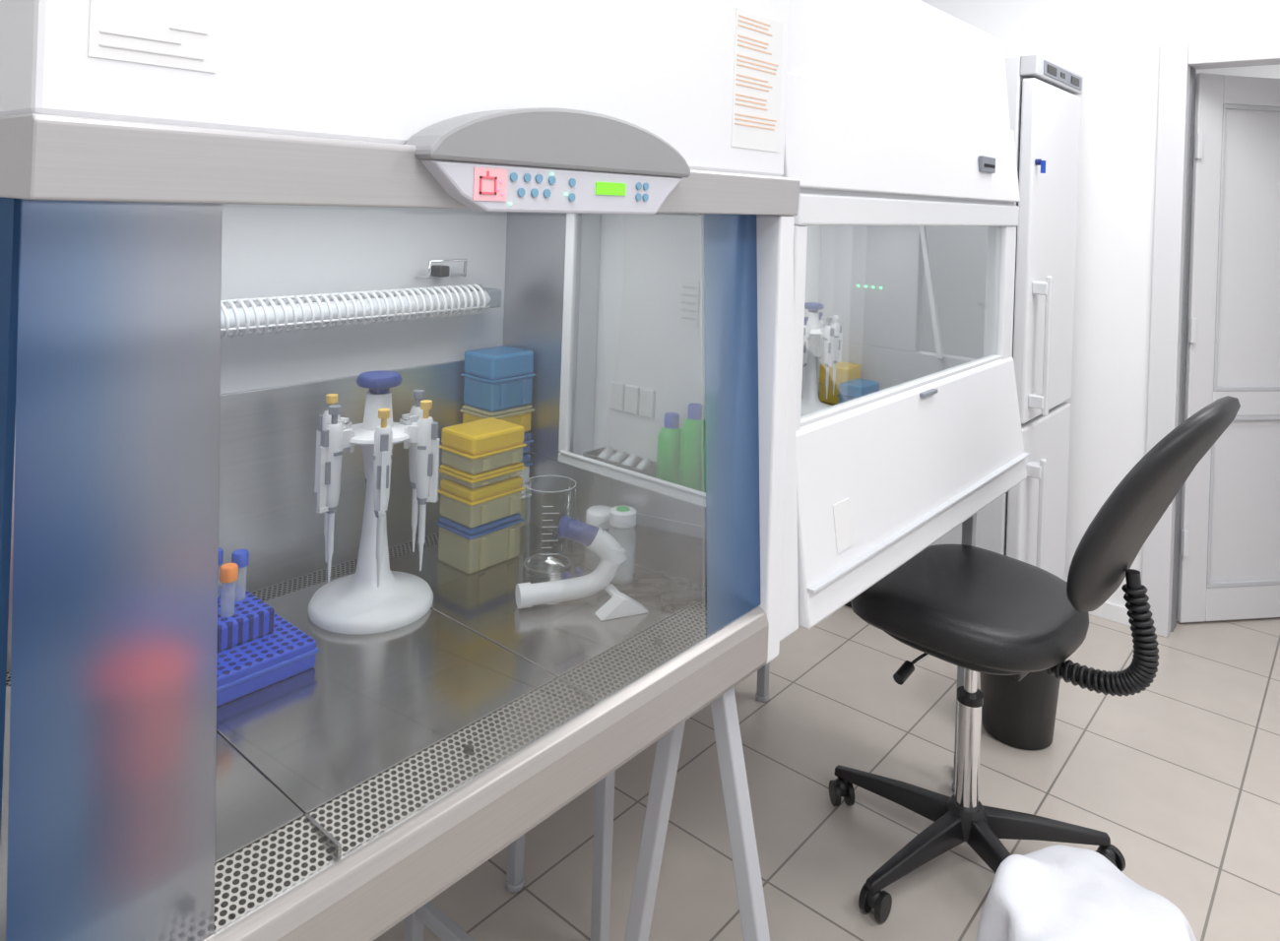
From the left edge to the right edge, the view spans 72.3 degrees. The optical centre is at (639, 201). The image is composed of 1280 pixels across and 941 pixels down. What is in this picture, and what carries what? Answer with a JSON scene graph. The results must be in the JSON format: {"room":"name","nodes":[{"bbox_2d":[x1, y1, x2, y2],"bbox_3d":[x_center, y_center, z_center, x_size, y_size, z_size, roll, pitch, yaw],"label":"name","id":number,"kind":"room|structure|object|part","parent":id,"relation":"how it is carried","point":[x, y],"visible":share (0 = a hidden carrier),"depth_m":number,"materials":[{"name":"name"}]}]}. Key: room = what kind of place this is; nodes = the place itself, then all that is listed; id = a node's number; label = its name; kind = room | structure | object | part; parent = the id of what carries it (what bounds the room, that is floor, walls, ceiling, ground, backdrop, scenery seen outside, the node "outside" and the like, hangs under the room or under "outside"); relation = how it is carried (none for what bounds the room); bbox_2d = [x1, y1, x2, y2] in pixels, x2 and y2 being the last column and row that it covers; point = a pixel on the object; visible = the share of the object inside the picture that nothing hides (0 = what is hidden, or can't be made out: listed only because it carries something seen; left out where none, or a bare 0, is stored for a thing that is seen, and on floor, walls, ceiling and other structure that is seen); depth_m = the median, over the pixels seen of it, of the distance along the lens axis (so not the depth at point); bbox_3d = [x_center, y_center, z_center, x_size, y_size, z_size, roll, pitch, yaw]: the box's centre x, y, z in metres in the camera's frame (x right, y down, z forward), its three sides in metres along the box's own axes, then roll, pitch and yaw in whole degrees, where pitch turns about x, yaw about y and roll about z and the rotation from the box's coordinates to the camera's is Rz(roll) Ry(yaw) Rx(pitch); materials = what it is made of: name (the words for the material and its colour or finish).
{"room":"laboratory","nodes":[
{"label":"laboratory","id":0,"kind":"room"},
{"bbox_2d":[373,605,1279,940],"bbox_3d":[1.365,1.504,1.355,3.400,0.050,6.500,2,0,40],"label":"floor","id":1,"kind":"structure","parent":0,"point":[1181,774],"depth_m":2.14,"materials":[{"name":"beige tile"}]},
{"bbox_2d":[0,0,800,940],"bbox_3d":[-0.322,0.269,1.098,0.940,2.300,0.931,2,0,40],"label":"tall cabinet","id":2,"kind":"object","parent":1,"relation":"on","point":[192,261],"visible":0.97,"depth_m":0.85,"materials":[{"name":"metal"}]},
{"bbox_3d":[-0.585,0.251,0.720,0.430,0.518,0.005,2,0,40],"label":"glass","id":3,"kind":"part","parent":2,"relation":"part of","materials":[{"name":"blue glass"}]},
{"bbox_2d":[88,0,217,72],"bbox_3d":[-0.338,-0.139,0.614,0.001,0.086,0.083,2,0,40],"label":"notice sheet","id":4,"kind":"object","parent":2,"relation":"attached to","point":[174,33],"visible":1,"depth_m":0.61,"materials":[{"name":"white paper"}]},
{"bbox_2d":[5,529,460,687],"bbox_3d":[-0.503,0.540,1.200,0.038,0.012,0.840,2,0,40],"label":"grille","id":5,"kind":"object","parent":2,"relation":"attached to","point":[288,584],"depth_m":1.26,"materials":[{"name":"metal"}]},
{"bbox_3d":[-0.526,0.397,1.223,0.035,0.280,0.840,2,0,40],"label":"panel","id":6,"kind":"part","parent":2,"relation":"part of","materials":[{"name":"silver metal"}]},
{"bbox_2d":[216,547,319,706],"bbox_3d":[-0.480,0.475,1.002,0.159,0.116,0.159,2,0,40],"label":"tube rack","id":7,"kind":"object","parent":2,"relation":"on","point":[258,649],"visible":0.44,"depth_m":0.99,"materials":[{"name":"blue plastic"}]},
{"bbox_2d":[220,283,501,338],"bbox_3d":[-0.478,0.151,1.198,0.072,0.050,0.712,2,0,40],"label":"coiled hose","id":8,"kind":"object","parent":2,"relation":"attached to","point":[247,310],"depth_m":1.25,"materials":[{"name":"white plastic"}]},
{"bbox_3d":[-0.518,0.107,1.226,0.028,0.310,0.840,2,0,40],"label":"panel","id":9,"kind":"part","parent":2,"relation":"part of","materials":[{"name":"white metal"}]},
{"bbox_2d":[308,370,439,635],"bbox_3d":[-0.352,0.382,1.168,0.160,0.311,0.170,2,0,40],"label":"stand","id":10,"kind":"object","parent":2,"relation":"on","point":[374,599],"visible":1,"depth_m":1.15,"materials":[{"name":"white plastic"}]},
{"bbox_3d":[-0.347,0.241,1.168,0.060,0.028,0.060,2,0,40],"label":"knob","id":11,"kind":"part","parent":10,"relation":"part of","materials":[{"name":"blue plastic"}]},
{"bbox_3d":[-0.105,-0.019,0.922,0.084,0.054,0.931,2,0,40],"label":"header trim","id":12,"kind":"part","parent":2,"relation":"part of","materials":[{"name":"metal"}]},
{"bbox_2d":[415,258,467,278],"bbox_3d":[-0.319,0.107,1.410,0.037,0.030,0.076,2,0,40],"label":"outlet","id":13,"kind":"object","parent":2,"relation":"attached to","point":[424,268],"depth_m":1.41,"materials":[{"name":"white plastic"}]},
{"bbox_2d":[304,676,594,859],"bbox_3d":[-0.173,0.549,0.873,0.056,0.010,0.313,2,0,40],"label":"grille","id":14,"kind":"object","parent":2,"relation":"attached to","point":[359,818],"depth_m":0.85,"materials":[{"name":"silver metal"}]},
{"bbox_2d":[214,601,706,932],"bbox_3d":[-0.139,0.555,0.913,0.056,0.017,0.875,2,0,40],"label":"grille","id":15,"kind":"object","parent":2,"relation":"attached to","point":[260,875],"depth_m":0.84,"materials":[{"name":"metal"}]},
{"bbox_2d":[435,417,526,539],"bbox_3d":[-0.241,0.442,1.331,0.084,0.200,0.105,2,0,40],"label":"boxes","id":16,"kind":"object","parent":2,"relation":"on","point":[485,476],"visible":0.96,"depth_m":1.31,"materials":[{"name":"yellow plastic"}]},
{"bbox_3d":[-0.242,0.480,1.332,0.079,0.008,0.101,2,0,40],"label":"lid","id":17,"kind":"part","parent":16,"relation":"part of","materials":[{"name":"blue plastic"}]},
{"bbox_3d":[-0.241,0.427,1.332,0.079,0.016,0.101,2,0,40],"label":"lid","id":18,"kind":"part","parent":16,"relation":"part of","materials":[{"name":"yellow plastic"}]},
{"bbox_3d":[-0.240,0.401,1.332,0.079,0.005,0.101,2,0,40],"label":"lid","id":19,"kind":"part","parent":16,"relation":"part of","materials":[{"name":"yellow plastic"}]},
{"bbox_3d":[-0.238,0.355,1.332,0.079,0.028,0.101,2,0,40],"label":"lid","id":20,"kind":"part","parent":16,"relation":"part of","materials":[{"name":"yellow plastic"}]},
{"bbox_2d":[460,345,535,506],"bbox_3d":[-0.239,0.395,1.463,0.082,0.294,0.095,2,0,40],"label":"boxes","id":21,"kind":"object","parent":2,"relation":"on","point":[497,379],"visible":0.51,"depth_m":1.44,"materials":[{"name":"blue plastic"}]},
{"bbox_3d":[-0.241,0.429,1.463,0.076,0.015,0.091,2,0,40],"label":"lid","id":22,"kind":"part","parent":21,"relation":"part of","materials":[{"name":"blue plastic"}]},
{"bbox_3d":[-0.235,0.268,1.463,0.076,0.038,0.091,2,0,40],"label":"lid","id":23,"kind":"part","parent":21,"relation":"part of","materials":[{"name":"blue plastic"}]},
{"bbox_3d":[-0.242,0.480,1.463,0.076,0.016,0.091,2,0,40],"label":"lid","id":24,"kind":"part","parent":21,"relation":"part of","materials":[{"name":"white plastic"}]},
{"bbox_3d":[-0.239,0.392,1.463,0.076,0.012,0.091,2,0,40],"label":"lid","id":25,"kind":"part","parent":21,"relation":"part of","materials":[{"name":"blue plastic"}]},
{"bbox_2d":[523,478,575,574],"bbox_3d":[-0.137,0.484,1.317,0.079,0.122,0.079,2,0,40],"label":"glass beaker","id":26,"kind":"object","parent":2,"relation":"on","point":[546,565],"visible":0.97,"depth_m":1.33,"materials":[{"name":"clear glass"}]},
{"bbox_3d":[-0.072,-0.011,0.887,0.024,0.044,0.350,2,0,40],"label":"console panel","id":27,"kind":"part","parent":2,"relation":"part of","materials":[{"name":"grey plastic"}]},
{"bbox_2d":[550,487,586,555],"bbox_3d":[-0.111,0.499,1.379,0.056,0.094,0.056,2,0,40],"label":"flask","id":28,"kind":"object","parent":2,"relation":"on","point":[560,548],"visible":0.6,"depth_m":1.39,"materials":[{"name":"clear glass"}]},
{"bbox_2d":[514,514,648,621],"bbox_3d":[-0.077,0.491,1.188,0.181,0.111,0.087,2,0,-1],"label":"controller","id":29,"kind":"object","parent":2,"relation":"on","point":[600,542],"visible":1,"depth_m":1.20,"materials":[{"name":"white plastic"}]},
{"bbox_3d":[-0.325,1.024,1.080,0.880,0.790,0.770,2,0,40],"label":"stand frame","id":30,"kind":"part","parent":2,"relation":"part of","materials":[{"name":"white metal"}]},
{"bbox_2d":[585,505,612,528],"bbox_3d":[-0.060,0.507,1.323,0.046,0.083,0.046,2,0,40],"label":"bottle","id":31,"kind":"object","parent":2,"relation":"on","point":[597,516],"visible":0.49,"depth_m":1.31,"materials":[{"name":"white plastic"}]},
{"bbox_3d":[-0.059,0.263,1.395,0.515,0.590,0.020,2,0,40],"label":"panel","id":32,"kind":"part","parent":2,"relation":"part of","materials":[{"name":"clear glass"}]},
{"bbox_2d":[582,447,656,477],"bbox_3d":[-0.028,0.417,1.404,0.130,0.024,0.050,2,0,40],"label":"tray","id":33,"kind":"object","parent":2,"relation":"on","point":[645,466],"visible":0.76,"depth_m":1.40,"materials":[{"name":"silver metal"}]},
{"bbox_2d":[609,506,636,581],"bbox_3d":[-0.026,0.498,1.276,0.042,0.103,0.042,2,0,40],"label":"bottle","id":34,"kind":"object","parent":2,"relation":"on","point":[621,517],"visible":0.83,"depth_m":1.26,"materials":[{"name":"white plastic"}]},
{"bbox_3d":[-0.013,0.322,1.426,0.093,0.045,0.006,2,0,40],"label":"socket plate","id":35,"kind":"part","parent":2,"relation":"part of","materials":[{"name":"white plastic"}]},
{"bbox_2d":[612,571,664,579],"bbox_3d":[-0.005,0.542,1.273,0.081,0.011,0.015,2,0,-6],"label":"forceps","id":36,"kind":"object","parent":2,"relation":"on","point":[646,575],"visible":0.66,"depth_m":1.27,"materials":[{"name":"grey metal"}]},
{"bbox_3d":[-0.132,0.281,1.492,0.720,0.710,0.075,2,0,40],"label":"panel","id":37,"kind":"part","parent":2,"relation":"part of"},
{"bbox_2d":[653,638,661,644],"bbox_3d":[0.023,0.556,1.107,0.010,0.005,0.010,2,0,-5],"label":"grille","id":38,"kind":"object","parent":2,"relation":"attached to","point":[657,641],"depth_m":1.10,"materials":[{"name":"silver metal"}]},
{"bbox_2d":[619,578,706,596],"bbox_3d":[0.036,0.545,1.237,0.128,0.014,0.053,2,0,4],"label":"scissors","id":39,"kind":"object","parent":2,"relation":"on","point":[660,589],"visible":0.78,"depth_m":1.23,"materials":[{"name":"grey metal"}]},
{"bbox_2d":[656,412,681,484],"bbox_3d":[0.047,0.378,1.341,0.041,0.107,0.041,2,0,40],"label":"bottle","id":40,"kind":"object","parent":2,"relation":"on","point":[669,437],"visible":0.73,"depth_m":1.32,"materials":[{"name":"green plastic"}]},
{"bbox_2d":[679,403,704,492],"bbox_3d":[0.081,0.368,1.312,0.041,0.129,0.041,2,0,40],"label":"bottle","id":41,"kind":"object","parent":2,"relation":"on","point":[692,437],"visible":0.74,"depth_m":1.29,"materials":[{"name":"green plastic"}]},
{"bbox_2d":[703,442,705,493],"bbox_3d":[0.115,0.358,1.284,0.041,0.150,0.041,2,0,40],"label":"bottle","id":42,"kind":"object","parent":2,"relation":"on","point":[704,472],"visible":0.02,"depth_m":1.28,"materials":[{"name":"green plastic"}]},
{"bbox_2d":[731,7,783,152],"bbox_3d":[0.162,-0.163,1.201,0.002,0.183,0.118,2,0,40],"label":"notice sheet","id":43,"kind":"object","parent":2,"relation":"attached to","point":[758,39],"visible":1,"depth_m":1.20,"materials":[{"name":"white paper"}]},
{"bbox_3d":[0.168,0.332,1.260,0.080,0.628,0.038,2,0,40],"label":"post","id":44,"kind":"part","parent":2,"relation":"part of","materials":[{"name":"white metal"}]},
{"bbox_2d":[505,0,1029,940],"bbox_3d":[0.291,0.505,1.958,0.772,1.870,1.158,2,0,40],"label":"tall cabinet","id":45,"kind":"object","parent":1,"relation":"on","point":[897,125],"visible":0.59,"depth_m":1.70,"materials":[{"name":"white metal"}]},
{"bbox_3d":[0.280,1.048,1.996,0.615,0.785,0.990,2,0,40],"label":"stand frame","id":46,"kind":"part","parent":45,"relation":"part of","materials":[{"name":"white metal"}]},
{"bbox_3d":[0.233,0.202,1.395,0.047,0.332,0.035,2,0,40],"label":"post","id":47,"kind":"part","parent":45,"relation":"part of","materials":[{"name":"white metal"}]},
{"bbox_3d":[0.120,0.305,2.190,0.200,0.658,1.035,2,0,40],"label":"panel","id":48,"kind":"part","parent":45,"relation":"part of","materials":[{"name":"white metal"}]},
{"bbox_2d":[801,391,835,406],"bbox_3d":[0.358,0.538,1.954,0.480,0.010,0.995,2,0,40],"label":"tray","id":49,"kind":"object","parent":45,"relation":"on","point":[829,404],"depth_m":2.34,"materials":[{"name":"silver metal"}]},
{"bbox_2d":[800,302,842,416],"bbox_3d":[0.435,0.396,2.225,0.147,0.280,0.151,2,0,40],"label":"stand","id":50,"kind":"object","parent":45,"relation":"on","point":[814,334],"visible":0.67,"depth_m":2.21,"materials":[{"name":"white plastic"}]},
{"bbox_3d":[0.440,0.268,2.225,0.054,0.025,0.054,2,0,40],"label":"knob","id":51,"kind":"part","parent":50,"relation":"part of","materials":[{"name":"blue plastic"}]},
{"bbox_2d":[818,361,860,404],"bbox_3d":[0.542,0.489,2.371,0.082,0.100,0.100,2,0,40],"label":"tip box","id":52,"kind":"object","parent":45,"relation":"on","point":[845,371],"visible":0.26,"depth_m":2.34,"materials":[{"name":"yellow plastic"}]},
{"bbox_3d":[0.543,0.462,2.372,0.076,0.045,0.096,2,0,40],"label":"lid","id":53,"kind":"part","parent":52,"relation":"part of","materials":[{"name":"yellow plastic"}]},
{"bbox_2d":[837,378,879,403],"bbox_3d":[0.569,0.504,2.274,0.072,0.072,0.105,2,0,40],"label":"tip box","id":54,"kind":"object","parent":45,"relation":"on","point":[857,388],"visible":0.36,"depth_m":2.25,"materials":[{"name":"blue plastic"}]},
{"bbox_3d":[0.701,0.276,2.350,0.475,0.558,0.040,2,0,40],"label":"panel","id":55,"kind":"part","parent":45,"relation":"part of","materials":[{"name":"clear glass"}]},
{"bbox_3d":[0.558,0.367,1.767,0.022,0.010,0.960,2,0,40],"label":"window sill","id":56,"kind":"part","parent":45,"relation":"part of","materials":[{"name":"white plastic"}]},
{"bbox_3d":[0.575,-0.101,1.760,0.031,0.178,1.110,2,0,40],"label":"panel","id":57,"kind":"part","parent":45,"relation":"part of","materials":[{"name":"white metal"}]},
{"bbox_3d":[0.581,0.519,1.770,0.078,0.300,1.068,2,0,40],"label":"panel","id":58,"kind":"part","parent":45,"relation":"part of","materials":[{"name":"white metal"}]},
{"bbox_3d":[0.752,0.204,2.275,0.083,0.395,0.012,2,0,40],"label":"glass frame","id":59,"kind":"part","parent":45,"relation":"part of","materials":[{"name":"white plastic"}]},
{"bbox_3d":[0.890,0.225,2.168,0.047,0.332,0.075,2,0,40],"label":"post","id":60,"kind":"part","parent":45,"relation":"part of","materials":[{"name":"white metal"}]},
{"bbox_2d":[844,54,1083,607],"bbox_3d":[1.179,0.501,3.152,0.675,1.940,0.550,2,0,40],"label":"refrigerator","id":61,"kind":"object","parent":1,"relation":"on","point":[1027,524],"visible":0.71,"depth_m":2.88,"materials":[{"name":"white metal"}]},
{"bbox_3d":[1.256,1.034,2.788,0.056,0.440,0.050,2,0,40],"label":"handle","id":62,"kind":"part","parent":61,"relation":"part of","materials":[{"name":"white plastic"}]},
{"bbox_3d":[1.358,1.065,2.983,0.043,0.685,0.550,2,0,40],"label":"door","id":63,"kind":"part","parent":61,"relation":"part of","materials":[{"name":"white metal"}]},
{"bbox_3d":[1.277,0.455,2.788,0.056,0.440,0.050,2,0,40],"label":"handle","id":64,"kind":"part","parent":61,"relation":"part of","materials":[{"name":"white plastic"}]},
{"bbox_3d":[1.389,0.161,2.983,0.043,1.095,0.550,2,0,40],"label":"door","id":65,"kind":"part","parent":61,"relation":"part of","materials":[{"name":"white metal"}]},
{"bbox_2d":[979,669,1060,750],"bbox_3d":[1.050,1.317,2.429,0.234,0.300,0.234,2,0,40],"label":"waste bin","id":66,"kind":"object","parent":1,"relation":"on","point":[1021,715],"visible":0.41,"depth_m":2.34,"materials":[{"name":"black plastic"}]},
{"bbox_2d":[829,395,1240,923],"bbox_3d":[0.761,0.904,1.852,0.593,1.105,0.769,2,0,-31],"label":"office chair","id":67,"kind":"object","parent":1,"relation":"on","point":[975,609],"visible":0.98,"depth_m":1.80,"materials":[{"name":"black plastic"}]},
{"bbox_3d":[0.589,1.363,2.043,0.281,0.057,0.047,2,0,40],"label":"leg","id":68,"kind":"part","parent":67,"relation":"part of","materials":[{"name":"black plastic"}]},
{"bbox_3d":[0.554,0.988,1.840,0.052,0.036,0.024,2,0,-43],"label":"lever knob","id":69,"kind":"part","parent":67,"relation":"part of","materials":[{"name":"black plastic"}]},
{"bbox_3d":[0.578,1.362,1.840,0.280,0.057,0.047,2,0,-34],"label":"leg","id":70,"kind":"part","parent":67,"relation":"part of","materials":[{"name":"black plastic"}]},
{"bbox_3d":[0.626,0.977,1.892,0.155,0.030,0.014,2,0,-34],"label":"height lever","id":71,"kind":"part","parent":67,"relation":"part of","materials":[{"name":"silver metal"}]},
{"bbox_3d":[0.731,0.888,1.944,0.454,0.098,0.475,2,0,40],"label":"seat","id":72,"kind":"part","parent":67,"relation":"part of","materials":[{"name":"black leather"}]},
{"bbox_3d":[0.765,1.369,1.771,0.047,0.057,0.280,2,0,-16],"label":"leg","id":73,"kind":"part","parent":67,"relation":"part of","materials":[{"name":"black plastic"}]},
{"bbox_3d":[0.889,1.373,1.927,0.280,0.057,0.047,2,0,2],"label":"leg","id":74,"kind":"part","parent":67,"relation":"part of","materials":[{"name":"black plastic"}]},
{"bbox_3d":[0.899,0.848,1.776,0.254,0.254,0.026,2,0,44],"label":"arm","id":75,"kind":"part","parent":67,"relation":"part of","materials":[{"name":"black plastic"}]},
{"bbox_3d":[1.000,0.586,1.692,0.248,0.450,0.397,2,0,40],"label":"backrest","id":76,"kind":"part","parent":67,"relation":"part of","materials":[{"name":"black leather"}]},
{"bbox_3d":[0.676,1.281,1.324,0.242,0.351,0.242,2,0,40],"label":"stool","id":77,"kind":"object","parent":1,"relation":"on","visible":0},
{"bbox_2d":[975,844,1196,940],"bbox_3d":[0.689,1.163,1.327,0.335,0.230,0.349,2,0,40],"label":"lab coat","id":78,"kind":"object","parent":77,"relation":"on","point":[1053,893],"visible":1,"depth_m":1.33,"materials":[{"name":"white fabric"}]},
{"bbox_2d":[919,0,1279,606],"bbox_3d":[2.455,0.166,2.581,3.400,2.700,0.120,2,0,40],"label":"wall","id":79,"kind":"structure","parent":0,"point":[1114,45],"depth_m":3.15,"materials":[{"name":"paint"}]},
{"bbox_2d":[1088,601,1131,626],"bbox_3d":[2.367,1.484,2.531,3.400,0.060,0.012,2,0,40],"label":"baseboard","id":80,"kind":"structure","parent":79,"relation":"attached to","point":[1111,611],"depth_m":3.11,"materials":[{"name":"paint"}]},
{"bbox_2d":[1141,34,1279,638],"bbox_3d":[2.431,0.493,3.029,1.030,2.045,0.814,2,0,40],"label":"door frame","id":81,"kind":"structure","parent":79,"relation":"in","point":[1177,59],"depth_m":3.09,"materials":[{"name":"white paint"}]},
{"bbox_2d":[1170,66,1196,632],"bbox_3d":[1.905,0.514,3.071,0.007,1.965,0.068,2,0,40],"label":"seal","id":82,"kind":"object","parent":81,"relation":"attached to","point":[1192,70],"visible":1,"depth_m":3.05,"materials":[{"name":"grey"}]},
{"bbox_3d":[1.946,0.503,3.089,0.020,1.490,0.016,2,0,-10],"label":"hinges","id":83,"kind":"part","parent":81,"relation":"part of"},
{"bbox_3d":[2.353,0.530,3.186,0.840,1.945,0.040,2,0,-10],"label":"door leaf stiles","id":84,"kind":"part","parent":81,"relation":"part of","materials":[{"name":"white wood"}]},
{"bbox_2d":[1176,79,1279,618],"bbox_3d":[2.353,0.531,3.186,0.840,1.938,0.016,2,0,-10],"label":"door","id":85,"kind":"structure","parent":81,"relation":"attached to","point":[1246,515],"depth_m":3.15,"materials":[{"name":"white paint"}]},
{"bbox_2d":[1206,103,1279,587],"bbox_3d":[2.355,0.522,3.171,0.640,1.720,0.014,2,0,-10],"label":"molding","id":86,"kind":"structure","parent":85,"relation":"attached to","point":[1225,106],"depth_m":3.11,"materials":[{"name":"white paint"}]},
{"bbox_2d":[1196,64,1279,77],"bbox_3d":[2.974,0.184,3.191,3.400,2.700,1.480,2,0,40],"label":"wall","id":87,"kind":"structure","parent":0,"point":[1268,71],"depth_m":4.13,"materials":[{"name":"paint"}]}
]}

